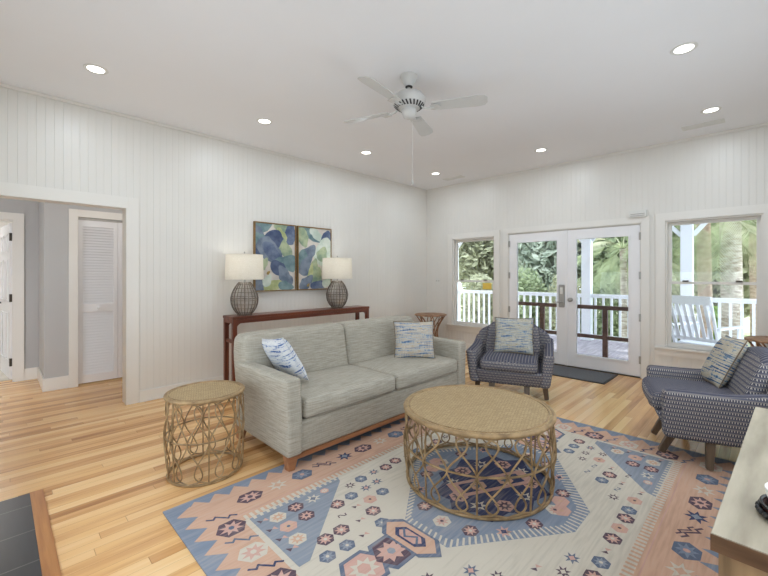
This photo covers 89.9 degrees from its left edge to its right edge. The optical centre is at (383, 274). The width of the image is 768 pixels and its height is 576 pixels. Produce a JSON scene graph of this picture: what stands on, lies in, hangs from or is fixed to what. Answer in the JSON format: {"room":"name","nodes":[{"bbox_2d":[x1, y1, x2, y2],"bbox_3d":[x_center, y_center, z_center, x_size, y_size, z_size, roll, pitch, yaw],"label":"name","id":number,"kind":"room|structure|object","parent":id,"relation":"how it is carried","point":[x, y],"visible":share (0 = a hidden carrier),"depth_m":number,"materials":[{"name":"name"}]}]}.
{"room":"living room","nodes":[
{"label":"living room","id":0,"kind":"room"},
{"bbox_2d":[0,221,11,227],"bbox_3d":[-5.826,0.085,5.785,2.580,2.550,4.400,0,0,45],"label":"wall","id":1,"kind":"structure","parent":0,"point":[2,223],"depth_m":6.68,"materials":[{"name":"white paint"}]},
{"bbox_2d":[0,198,38,368],"bbox_3d":[-5.294,0.085,4.404,0.120,2.550,1.990,0,0,45],"label":"wall","id":2,"kind":"structure","parent":0,"point":[30,209],"depth_m":5.01,"materials":[{"name":"grey paint"}]},
{"bbox_2d":[0,223,11,378],"bbox_3d":[-5.115,0.338,5.213,0.800,2.020,0.196,0,0,39],"label":"door","id":3,"kind":"structure","parent":2,"relation":"in","point":[5,231],"depth_m":5.12,"materials":[{"name":"white paint"}]},
{"bbox_2d":[0,212,23,381],"bbox_3d":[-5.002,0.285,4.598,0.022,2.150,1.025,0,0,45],"label":"trim","id":4,"kind":"structure","parent":2,"relation":"attached to","point":[18,218],"depth_m":4.92,"materials":[{"name":"white paint"}]},
{"bbox_2d":[24,367,36,379],"bbox_3d":[-4.600,1.285,5.007,0.016,0.150,0.124,0,0,45],"label":"baseboard","id":5,"kind":"structure","parent":2,"relation":"attached to","point":[29,373],"depth_m":5.00,"materials":[{"name":"white paint"}]},
{"bbox_2d":[39,202,42,374],"bbox_3d":[-4.306,0.085,4.896,0.830,2.550,0.100,0,0,45],"label":"wall","id":6,"kind":"structure","parent":0,"point":[40,203],"depth_m":4.76,"materials":[{"name":"grey paint"}]},
{"bbox_2d":[37,367,43,388],"bbox_3d":[-4.261,1.285,4.770,0.830,0.150,0.016,0,0,45],"label":"baseboard","id":7,"kind":"structure","parent":6,"relation":"attached to","point":[40,377],"depth_m":4.78,"materials":[{"name":"white paint"}]},
{"bbox_2d":[43,202,121,378],"bbox_3d":[-3.225,0.085,5.310,0.120,2.550,2.210,0,0,45],"label":"wall","id":8,"kind":"structure","parent":0,"point":[55,216],"depth_m":4.56,"materials":[{"name":"grey paint"}]},
{"bbox_2d":[42,375,68,391],"bbox_3d":[-3.884,1.285,4.550,0.016,0.150,0.236,0,0,45],"label":"baseboard","id":9,"kind":"structure","parent":8,"relation":"attached to","point":[62,382],"depth_m":4.54,"materials":[{"name":"white paint"}]},
{"bbox_2d":[69,209,121,387],"bbox_3d":[-3.446,0.280,4.987,0.022,2.160,1.000,0,0,45],"label":"trim","id":10,"kind":"structure","parent":8,"relation":"attached to","point":[74,214],"depth_m":4.66,"materials":[{"name":"white paint"}]},
{"bbox_2d":[78,220,117,383],"bbox_3d":[-3.607,0.328,4.860,0.075,2.025,0.406,0,0,45],"label":"door","id":11,"kind":"structure","parent":8,"relation":"in","point":[98,293],"depth_m":4.86,"materials":[{"name":"white paint"}]},
{"bbox_2d":[78,217,121,222],"bbox_3d":[-3.476,-0.695,5.016,0.038,0.030,0.820,0,0,45],"label":"trim","id":12,"kind":"structure","parent":8,"relation":"attached to","point":[79,218],"depth_m":4.87,"materials":[{"name":"white paint"}]},
{"bbox_2d":[118,223,121,377],"bbox_3d":[-3.334,0.328,5.165,0.031,2.025,0.406,0,0,45],"label":"trim","id":13,"kind":"structure","parent":8,"relation":"in","point":[119,224],"depth_m":5.02,"materials":[{"name":"white paint"}]},
{"bbox_2d":[83,227,112,279],"bbox_3d":[-3.704,0.085,5.856,0.070,2.550,2.110,0,0,45],"label":"wall","id":14,"kind":"structure","parent":0,"point":[93,227],"depth_m":5.44,"materials":[{"name":"grey paint"}]},
{"bbox_2d":[0,87,426,390],"bbox_3d":[-1.401,-0.160,5.436,0.130,3.040,6.500,0,0,45],"label":"wall","id":15,"kind":"structure","parent":0,"point":[200,197],"depth_m":4.56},
{"bbox_2d":[0,182,127,209],"bbox_3d":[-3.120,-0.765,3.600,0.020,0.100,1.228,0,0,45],"label":"trim","id":16,"kind":"structure","parent":15,"relation":"attached to","point":[10,188],"depth_m":3.65,"materials":[{"name":"white paint"}]},
{"bbox_2d":[122,207,128,404],"bbox_3d":[-2.744,0.323,4.082,0.174,2.075,0.022,0,0,45],"label":"trim","id":17,"kind":"structure","parent":15,"relation":"attached to","point":[125,213],"depth_m":4.04,"materials":[{"name":"white paint"}]},
{"bbox_2d":[128,197,138,403],"bbox_3d":[-2.652,0.273,4.070,0.020,2.175,0.098,0,0,45],"label":"trim","id":18,"kind":"structure","parent":15,"relation":"attached to","point":[133,203],"depth_m":4.06,"materials":[{"name":"white paint"}]},
{"bbox_2d":[139,374,230,402],"bbox_3d":[-0.886,1.300,5.842,0.030,0.120,4.902,0,0,45],"label":"baseboard","id":19,"kind":"structure","parent":15,"relation":"attached to","point":[154,393],"depth_m":4.24,"materials":[{"name":"white paint"}]},
{"bbox_2d":[0,83,426,191],"bbox_3d":[-1.395,-1.665,5.338,0.018,0.030,6.370,0,0,45],"label":"trim","id":20,"kind":"structure","parent":15,"relation":"attached to","point":[1,84],"depth_m":4.35,"materials":[{"name":"white paint"}]},
{"bbox_2d":[253,221,295,291],"bbox_3d":[-1.478,-0.242,5.236,0.042,0.920,0.623,0,0,45],"label":"framed painting","id":21,"kind":"object","parent":15,"relation":"attached to","point":[276,242],"visible":0.94,"depth_m":5.23,"materials":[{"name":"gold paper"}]},
{"bbox_2d":[296,226,331,289],"bbox_3d":[-1.027,-0.242,5.690,0.042,0.920,0.597,0,0,45],"label":"framed painting","id":22,"kind":"object","parent":15,"relation":"attached to","point":[313,244],"visible":0.88,"depth_m":5.64,"materials":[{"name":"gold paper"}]},
{"bbox_2d":[0,355,740,575],"bbox_3d":[-2.014,1.420,4.762,10.830,0.120,8.320,0,0,45],"label":"floor","id":23,"kind":"structure","parent":0,"point":[97,459],"depth_m":2.90,"materials":[{"name":"brown wood"}]},
{"bbox_2d":[0,370,11,381],"bbox_3d":[-6.111,1.354,5.434,2.470,0.012,3.300,0,0,45],"label":"floor tile","id":24,"kind":"structure","parent":23,"relation":"on","point":[3,377],"depth_m":5.06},
{"bbox_2d":[0,489,61,575],"bbox_3d":[-1.536,1.352,1.416,2.275,0.016,0.565,0,0,45],"label":"hearth","id":25,"kind":"object","parent":23,"relation":"on","point":[27,544],"visible":1,"depth_m":1.96,"materials":[{"name":"black stone"}]},
{"bbox_2d":[163,380,244,487],"bbox_3d":[-1.249,1.082,2.695,0.518,0.555,0.518,0,0,45],"label":"side table","id":26,"kind":"object","parent":23,"relation":"on","point":[195,394],"visible":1,"depth_m":2.60,"materials":[{"name":"wicker"}]},
{"bbox_2d":[223,305,368,380],"bbox_3d":[-1.083,0.922,5.296,0.284,0.875,2.156,0,0,45],"label":"console table","id":27,"kind":"object","parent":23,"relation":"on","point":[235,320],"visible":0.85,"depth_m":4.72,"materials":[{"name":"brown wood"}]},
{"bbox_2d":[224,251,263,315],"bbox_3d":[-1.691,0.099,4.665,0.451,0.770,0.451,0,0,41],"label":"table lamp","id":28,"kind":"object","parent":27,"relation":"on","point":[245,298],"visible":1,"depth_m":4.53,"materials":[{"name":"white fabric"}]},
{"bbox_2d":[322,256,352,307],"bbox_3d":[-0.689,0.099,5.673,0.451,0.770,0.451,0,0,41],"label":"table lamp","id":29,"kind":"object","parent":27,"relation":"on","point":[332,268],"visible":1,"depth_m":5.54,"materials":[{"name":"beige"}]},
{"bbox_2d":[234,315,465,471],"bbox_3d":[-0.210,0.927,3.711,0.942,0.873,2.213,0,0,45],"label":"sofa","id":30,"kind":"object","parent":23,"relation":"on","point":[356,385],"visible":0.88,"depth_m":3.21,"materials":[{"name":"grey fabric"}]},
{"bbox_2d":[262,338,308,379],"bbox_3d":[-0.821,0.685,3.147,0.236,0.409,0.442,0,0,-39],"label":"throw pillow","id":31,"kind":"object","parent":30,"relation":"on","point":[281,354],"visible":0.86,"depth_m":3.03,"materials":[{"name":"fabric"}]},
{"bbox_2d":[300,364,394,417],"bbox_3d":[-0.466,0.955,3.292,0.714,0.200,0.944,0,0,45],"label":"seat cushion","id":32,"kind":"object","parent":30,"relation":"on","point":[331,390],"depth_m":3.11,"materials":[{"name":"grey fabric"}]},
{"bbox_2d":[350,354,456,389],"bbox_3d":[0.207,0.955,3.969,0.714,0.200,0.944,0,0,45],"label":"seat cushion","id":33,"kind":"object","parent":30,"relation":"on","point":[410,373],"depth_m":3.77,"materials":[{"name":"grey fabric"}]},
{"bbox_2d":[393,321,434,357],"bbox_3d":[0.318,0.685,4.053,0.435,0.394,0.180,0,0,-3],"label":"throw pillow","id":34,"kind":"object","parent":30,"relation":"on","point":[412,339],"visible":0.94,"depth_m":4.00,"materials":[{"name":"fabric"}]},
{"bbox_2d":[415,312,446,336],"bbox_3d":[0.839,1.030,6.904,0.570,0.660,0.570,0,0,45],"label":"table","id":35,"kind":"object","parent":23,"relation":"on","point":[428,314],"visible":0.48,"depth_m":6.81,"materials":[{"name":"brown wood"}]},
{"bbox_2d":[163,416,735,575],"bbox_3d":[0.673,1.353,2.452,2.390,0.015,3.092,0,0,45],"label":"area rug","id":36,"kind":"object","parent":23,"relation":"on","point":[620,505],"visible":0.73,"depth_m":2.19,"materials":[{"name":"fabric"}]},
{"bbox_2d":[403,385,556,520],"bbox_3d":[0.619,1.107,2.570,0.976,0.481,0.976,0,0,-32],"label":"coffee table","id":37,"kind":"object","parent":36,"relation":"on","point":[490,414],"visible":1,"depth_m":2.33,"materials":[{"name":"wicker"}]},
{"bbox_2d":[642,346,767,470],"bbox_3d":[2.524,0.945,2.945,0.894,0.818,0.897,0,0,28],"label":"armchair","id":38,"kind":"object","parent":36,"relation":"on","point":[687,406],"visible":0.77,"depth_m":2.68,"materials":[{"name":"fabric"}]},
{"bbox_2d":[642,376,734,409],"bbox_3d":[2.456,0.948,2.981,0.740,0.168,0.580,0,0,28],"label":"seat cushion","id":39,"kind":"object","parent":38,"relation":"on","point":[652,387],"depth_m":2.99,"materials":[{"name":"fabric"}]},
{"bbox_2d":[701,335,747,387],"bbox_3d":[2.740,0.695,3.113,0.225,0.421,0.462,0,0,26],"label":"throw pillow","id":40,"kind":"object","parent":38,"relation":"on","point":[726,354],"visible":0.96,"depth_m":2.99,"materials":[{"name":"fabric"}]},
{"bbox_2d":[724,346,767,394],"bbox_3d":[2.715,0.747,2.844,0.294,0.422,0.610,0,0,28],"label":"cushion","id":41,"kind":"object","parent":38,"relation":"on","point":[750,376],"depth_m":2.72,"materials":[{"name":"fabric"}]},
{"bbox_2d":[466,321,554,399],"bbox_3d":[1.459,0.949,4.407,0.897,0.818,0.894,0,0,23],"label":"armchair","id":42,"kind":"object","parent":23,"relation":"on","point":[484,365],"visible":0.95,"depth_m":4.13,"materials":[{"name":"fabric"}]},
{"bbox_2d":[480,349,538,373],"bbox_3d":[1.429,0.952,4.336,0.580,0.168,0.740,0,0,23],"label":"seat cushion","id":43,"kind":"object","parent":42,"relation":"on","point":[491,362],"depth_m":4.06,"materials":[{"name":"fabric"}]},
{"bbox_2d":[486,321,539,357],"bbox_3d":[1.544,0.751,4.606,0.610,0.422,0.294,0,0,23],"label":"cushion","id":44,"kind":"object","parent":42,"relation":"on","point":[490,329],"depth_m":4.59,"materials":[{"name":"fabric"}]},
{"bbox_2d":[493,317,533,355],"bbox_3d":[1.468,0.685,4.352,0.446,0.406,0.205,0,0,26],"label":"throw pillow","id":45,"kind":"object","parent":42,"relation":"on","point":[512,335],"visible":1,"depth_m":4.30,"materials":[{"name":"fabric"}]},
{"bbox_2d":[552,365,617,384],"bbox_3d":[2.555,1.354,5.383,1.120,0.012,0.620,0,0,45],"label":"door mat","id":46,"kind":"object","parent":23,"relation":"on","point":[561,371],"visible":0.6,"depth_m":5.21,"materials":[{"name":"black rubber"}]},
{"bbox_2d":[710,407,767,575],"bbox_3d":[1.602,1.025,1.403,1.508,0.630,0.476,0,0,-43],"label":"base cabinet","id":47,"kind":"object","parent":23,"relation":"on","point":[739,533],"visible":1,"depth_m":1.13,"materials":[{"name":"beige wood"}]},
{"bbox_2d":[755,494,767,519],"bbox_3d":[1.195,0.690,1.097,0.198,0.036,0.200,0,0,45],"label":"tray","id":48,"kind":"object","parent":47,"relation":"on","point":[761,505],"visible":0.99,"depth_m":1.14,"materials":[{"name":"black metal"}]},
{"bbox_2d":[762,497,767,512],"bbox_3d":[1.195,0.694,1.097,0.172,0.028,0.172,0,0,45],"label":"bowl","id":49,"kind":"object","parent":48,"relation":"on","point":[764,499],"depth_m":1.14,"materials":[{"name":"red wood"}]},
{"bbox_2d":[765,482,767,496],"bbox_3d":[1.185,0.664,1.102,0.136,0.075,0.132,0,0,-2],"label":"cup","id":50,"kind":"object","parent":48,"relation":"on","point":[766,484],"visible":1,"depth_m":1.14,"materials":[{"name":"ceramic"}]},
{"bbox_2d":[744,336,767,346],"bbox_3d":[4.045,1.010,3.903,0.570,0.700,0.570,0,0,45],"label":"table","id":51,"kind":"object","parent":23,"relation":"on","point":[763,340],"visible":0.21,"depth_m":4.00,"materials":[{"name":"brown wood"}]},
{"bbox_2d":[0,0,767,189],"bbox_3d":[0.465,-1.730,3.491,5.520,0.100,6.630,0,0,45],"label":"ceiling","id":52,"kind":"structure","parent":0,"point":[574,80],"depth_m":3.10,"materials":[{"name":"paint"}]},
{"bbox_2d":[83,64,108,74],"bbox_3d":[-2.352,-1.677,3.138,0.168,0.006,0.168,0,0,45],"label":"recessed light","id":53,"kind":"object","parent":52,"relation":"in","point":[96,69],"visible":1,"depth_m":3.14,"materials":[{"name":"white plastic"}]},
{"bbox_2d":[256,118,271,124],"bbox_3d":[-1.305,-1.677,4.199,0.168,0.006,0.168,0,0,45],"label":"recessed light","id":54,"kind":"object","parent":52,"relation":"in","point":[259,120],"visible":1,"depth_m":4.20,"materials":[{"name":"white glass"}]},
{"bbox_2d":[360,151,371,154],"bbox_3d":[-0.245,-1.677,5.274,0.168,0.006,0.168,0,0,45],"label":"recessed light","id":55,"kind":"object","parent":52,"relation":"in","point":[361,152],"visible":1,"depth_m":5.27,"materials":[{"name":"white"}]},
{"bbox_2d":[344,72,486,184],"bbox_3d":[0.194,-1.220,3.294,1.078,0.920,0.917,0,0,-20],"label":"ceiling fan","id":56,"kind":"object","parent":52,"relation":"hanging from","point":[408,101],"visible":1,"depth_m":3.17,"materials":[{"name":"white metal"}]},
{"bbox_2d":[443,175,464,180],"bbox_3d":[1.207,-1.675,6.651,0.370,0.009,0.140,0,0,45],"label":"ceiling vent","id":57,"kind":"object","parent":52,"relation":"in","point":[459,176],"visible":1,"depth_m":6.66,"materials":[{"name":"white plastic"}]},
{"bbox_2d":[534,148,547,151],"bbox_3d":[2.110,-1.677,5.168,0.168,0.006,0.168,0,0,45],"label":"recessed light","id":58,"kind":"object","parent":52,"relation":"in","point":[539,149],"visible":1,"depth_m":5.17,"materials":[{"name":"white"}]},
{"bbox_2d":[670,42,698,54],"bbox_3d":[2.225,-1.677,2.853,0.168,0.006,0.168,0,0,45],"label":"recessed light","id":59,"kind":"object","parent":52,"relation":"in","point":[684,48],"visible":1,"depth_m":2.85,"materials":[{"name":"white"}]},
{"bbox_2d":[681,118,724,130],"bbox_3d":[3.563,-1.675,4.298,0.370,0.009,0.140,0,0,45],"label":"ceiling vent","id":60,"kind":"object","parent":52,"relation":"in","point":[719,121],"visible":1,"depth_m":4.28,"materials":[{"name":"white plastic"}]},
{"bbox_2d":[700,106,721,113],"bbox_3d":[3.330,-1.677,3.915,0.168,0.006,0.168,0,0,45],"label":"recessed light","id":61,"kind":"object","parent":52,"relation":"in","point":[717,108],"visible":1,"depth_m":3.91,"materials":[{"name":"white"}]},
{"bbox_2d":[549,334,627,359],"bbox_3d":[4.014,1.470,6.880,14.000,0.120,3.180,0,0,45],"label":"floor","id":62,"kind":"structure","parent":0,"point":[616,349],"depth_m":7.38,"materials":[{"name":"grey wood"}]},
{"bbox_2d":[458,242,462,289],"bbox_3d":[1.978,0.135,10.790,0.814,2.550,0.220,0,0,45],"label":"porch column","id":63,"kind":"structure","parent":62,"relation":"on","point":[459,244],"depth_m":10.77,"materials":[{"name":"white paint"}]},
{"bbox_2d":[458,290,492,323],"bbox_3d":[2.581,0.870,10.191,1.520,0.920,0.090,0,0,45],"label":"porch railing","id":64,"kind":"object","parent":62,"relation":"on","point":[483,292],"visible":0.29,"depth_m":10.34,"materials":[{"name":"white paint"}]},
{"bbox_2d":[518,292,580,332],"bbox_3d":[3.801,0.870,8.979,1.560,0.920,0.090,0,0,45],"label":"porch railing","id":65,"kind":"object","parent":62,"relation":"on","point":[543,294],"visible":0.45,"depth_m":9.04,"materials":[{"name":"white paint"}]},
{"bbox_2d":[518,301,627,357],"bbox_3d":[3.078,0.948,6.414,2.440,0.925,0.080,0,0,45],"label":"handrail","id":66,"kind":"object","parent":62,"relation":"on","point":[604,336],"visible":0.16,"depth_m":6.05,"materials":[{"name":"brown wood"}]},
{"bbox_2d":[578,238,595,340],"bbox_3d":[4.418,0.135,8.366,0.814,2.550,0.220,0,0,45],"label":"porch column","id":67,"kind":"structure","parent":62,"relation":"on","point":[586,244],"depth_m":8.30,"materials":[{"name":"white paint"}]},
{"bbox_2d":[591,294,676,340],"bbox_3d":[5.029,0.870,7.760,1.540,0.920,0.090,0,0,45],"label":"porch railing","id":68,"kind":"object","parent":62,"relation":"on","point":[595,296],"visible":0.27,"depth_m":8.02,"materials":[{"name":"white paint"}]},
{"bbox_2d":[672,223,707,339],"bbox_3d":[5.639,0.135,7.154,0.814,2.550,0.220,0,0,45],"label":"porch column","id":69,"kind":"structure","parent":62,"relation":"on","point":[686,233],"depth_m":7.09,"materials":[{"name":"white paint"}]},
{"bbox_2d":[672,295,745,345],"bbox_3d":[4.631,0.849,5.571,0.926,1.118,0.670,0,0,-25],"label":"rocking chair","id":70,"kind":"object","parent":62,"relation":"on","point":[705,301],"visible":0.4,"depth_m":5.40,"materials":[{"name":"white paint"}]},
{"bbox_2d":[697,298,756,345],"bbox_3d":[6.274,0.870,6.524,1.610,0.920,0.090,0,0,45],"label":"porch railing","id":71,"kind":"object","parent":62,"relation":"on","point":[719,301],"visible":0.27,"depth_m":6.71,"materials":[{"name":"white paint"}]},
{"bbox_2d":[427,125,767,368],"bbox_3d":[2.755,-0.160,5.797,5.260,3.040,0.130,0,0,45],"label":"wall","id":72,"kind":"structure","parent":0,"point":[728,169],"depth_m":5.33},
{"bbox_2d":[447,230,499,332],"bbox_3d":[1.615,0.133,6.895,1.075,1.785,0.180,0,0,45],"label":"window","id":73,"kind":"structure","parent":72,"relation":"in","point":[453,323],"depth_m":6.99,"materials":[{"name":"white paint"}]},
{"bbox_2d":[483,283,491,288],"bbox_3d":[1.796,0.195,6.698,0.170,0.110,0.002,0,0,45],"label":"card","id":74,"kind":"object","parent":73,"relation":"attached to","point":[485,285],"visible":1,"depth_m":6.69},
{"bbox_2d":[508,230,564,364],"bbox_3d":[2.386,0.339,6.056,0.913,2.015,0.117,0,0,45],"label":"door","id":75,"kind":"structure","parent":72,"relation":"in","point":[559,236],"depth_m":5.87,"materials":[{"name":"white paint"}]},
{"bbox_2d":[565,230,567,365],"bbox_3d":[2.721,0.339,5.735,0.040,2.015,0.017,0,0,45],"label":"door frame","id":76,"kind":"structure","parent":72,"relation":"attached to","point":[566,231],"depth_m":5.73,"materials":[{"name":"white paint"}]},
{"bbox_2d":[503,216,649,378],"bbox_3d":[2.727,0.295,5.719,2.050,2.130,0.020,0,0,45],"label":"trim","id":77,"kind":"structure","parent":72,"relation":"attached to","point":[645,221],"depth_m":5.05,"materials":[{"name":"white paint"}]},
{"bbox_2d":[554,363,639,377],"bbox_3d":[2.773,1.354,5.773,1.846,0.012,0.160,0,0,45],"label":"trim","id":78,"kind":"structure","parent":72,"relation":"attached to","point":[554,363],"depth_m":5.43,"materials":[{"name":"brown metal"}]},
{"bbox_2d":[427,122,767,190],"bbox_3d":[2.709,-1.665,5.739,5.242,0.030,0.018,0,0,45],"label":"trim","id":79,"kind":"structure","parent":72,"relation":"attached to","point":[766,123],"depth_m":5.22,"materials":[{"name":"white paint"}]},
{"bbox_2d":[567,224,640,376],"bbox_3d":[3.050,0.339,5.399,0.941,2.015,0.114,0,0,45],"label":"door","id":80,"kind":"structure","parent":72,"relation":"in","point":[631,366],"depth_m":5.27,"materials":[{"name":"white paint"}]},
{"bbox_2d":[629,210,646,217],"bbox_3d":[3.352,-0.805,5.079,0.200,0.090,0.048,0,0,45],"label":"door chime","id":81,"kind":"object","parent":72,"relation":"attached to","point":[640,213],"visible":1,"depth_m":5.06,"materials":[{"name":"white plastic"}]},
{"bbox_2d":[654,204,767,360],"bbox_3d":[3.921,0.120,4.604,1.107,1.810,0.180,0,0,45],"label":"window","id":82,"kind":"structure","parent":72,"relation":"in","point":[759,212],"depth_m":4.72,"materials":[{"name":"white paint"}]},
{"label":"outside","id":83,"kind":"structure","parent":0,"visible":0},
{"bbox_2d":[459,289,749,346],"bbox_3d":[19.747,2.610,26.982,90.000,0.100,53.880,0,0,45],"label":"ground","id":84,"kind":"structure","parent":83,"point":[746,319],"depth_m":19.89,"materials":[{"name":"white"}]},
{"bbox_2d":[459,240,493,317],"bbox_3d":[4.954,-1.487,19.022,3.606,8.099,3.873,0,0,45],"label":"leafy tree","id":85,"kind":"object","parent":84,"relation":"on","point":[478,256],"visible":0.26,"depth_m":18.11,"materials":[{"name":"green plant"}]},
{"bbox_2d":[461,272,492,323],"bbox_3d":[3.751,1.385,15.143,1.572,3.046,1.937,0,0,45],"label":"shrub","id":86,"kind":"object","parent":84,"relation":"on","point":[479,285],"visible":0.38,"depth_m":14.78,"materials":[{"name":"green plant"}]},
{"bbox_2d":[518,266,548,329],"bbox_3d":[5.118,1.285,13.806,1.588,3.259,1.923,0,0,45],"label":"shrub","id":87,"kind":"object","parent":84,"relation":"on","point":[525,273],"visible":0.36,"depth_m":13.48,"materials":[{"name":"green plant"}]},
{"bbox_2d":[518,241,580,322],"bbox_3d":[7.316,-1.425,16.683,3.572,7.977,3.957,0,0,45],"label":"leafy tree","id":88,"kind":"object","parent":84,"relation":"on","point":[541,256],"visible":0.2,"depth_m":15.77,"materials":[{"name":"green plant"}]},
{"bbox_2d":[545,274,580,334],"bbox_3d":[6.058,1.361,12.862,1.383,3.112,1.937,0,0,45],"label":"shrub","id":89,"kind":"object","parent":84,"relation":"on","point":[553,316],"visible":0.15,"depth_m":12.59,"materials":[{"name":"green plant"}]},
{"bbox_2d":[593,264,627,341],"bbox_3d":[7.029,1.275,11.922,1.448,3.226,1.942,0,0,45],"label":"shrub","id":90,"kind":"object","parent":84,"relation":"on","point":[601,291],"visible":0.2,"depth_m":11.50,"materials":[{"name":"green plant"}]},
{"bbox_2d":[555,237,697,341],"bbox_3d":[6.319,0.547,10.111,3.385,4.030,3.383,0,0,45],"label":"palm tree","id":91,"kind":"object","parent":84,"relation":"on","point":[610,265],"visible":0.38,"depth_m":10.04,"materials":[{"name":"green plant"}]},
{"bbox_2d":[580,225,678,290],"bbox_3d":[9.362,-1.428,14.713,3.582,7.982,3.799,0,0,45],"label":"leafy tree","id":92,"kind":"object","parent":84,"relation":"on","point":[597,258],"visible":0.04,"depth_m":14.01,"materials":[{"name":"green plant"}]},
{"bbox_2d":[672,271,696,341],"bbox_3d":[8.376,1.349,11.132,1.210,3.013,1.686,0,0,45],"label":"shrub","id":93,"kind":"object","parent":84,"relation":"on","point":[673,274],"visible":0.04,"depth_m":10.80,"materials":[{"name":"green plant"}]},
{"bbox_2d":[617,221,756,337],"bbox_3d":[7.226,0.200,8.694,3.568,4.726,3.513,0,0,45],"label":"palm tree","id":94,"kind":"object","parent":84,"relation":"on","point":[707,291],"visible":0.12,"depth_m":8.54,"materials":[{"name":"green plant"}]},
{"bbox_2d":[620,220,756,338],"bbox_3d":[7.353,0.083,8.158,4.140,4.961,4.078,0,0,45],"label":"palm tree","id":95,"kind":"object","parent":84,"relation":"on","point":[731,264],"visible":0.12,"depth_m":7.95,"materials":[{"name":"green plant"}]},
{"bbox_2d":[695,306,717,338],"bbox_3d":[8.056,1.764,9.328,1.080,2.095,1.008,0,0,-17],"label":"shrub","id":96,"kind":"object","parent":84,"relation":"on","point":[715,307],"visible":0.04,"depth_m":9.15,"materials":[{"name":"green plant"}]},
{"bbox_2d":[672,220,755,317],"bbox_3d":[11.389,-1.397,12.600,3.495,7.920,3.832,0,0,45],"label":"palm tree","id":97,"kind":"object","parent":84,"relation":"on","point":[715,288],"visible":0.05,"depth_m":11.94,"materials":[{"name":"green plant"}]},
{"bbox_2d":[676,219,756,346],"bbox_3d":[9.167,0.372,9.496,3.351,4.381,3.321,0,0,45],"label":"palm tree","id":98,"kind":"object","parent":84,"relation":"on","point":[753,288],"visible":0.09,"depth_m":9.46,"materials":[{"name":"green plant"}]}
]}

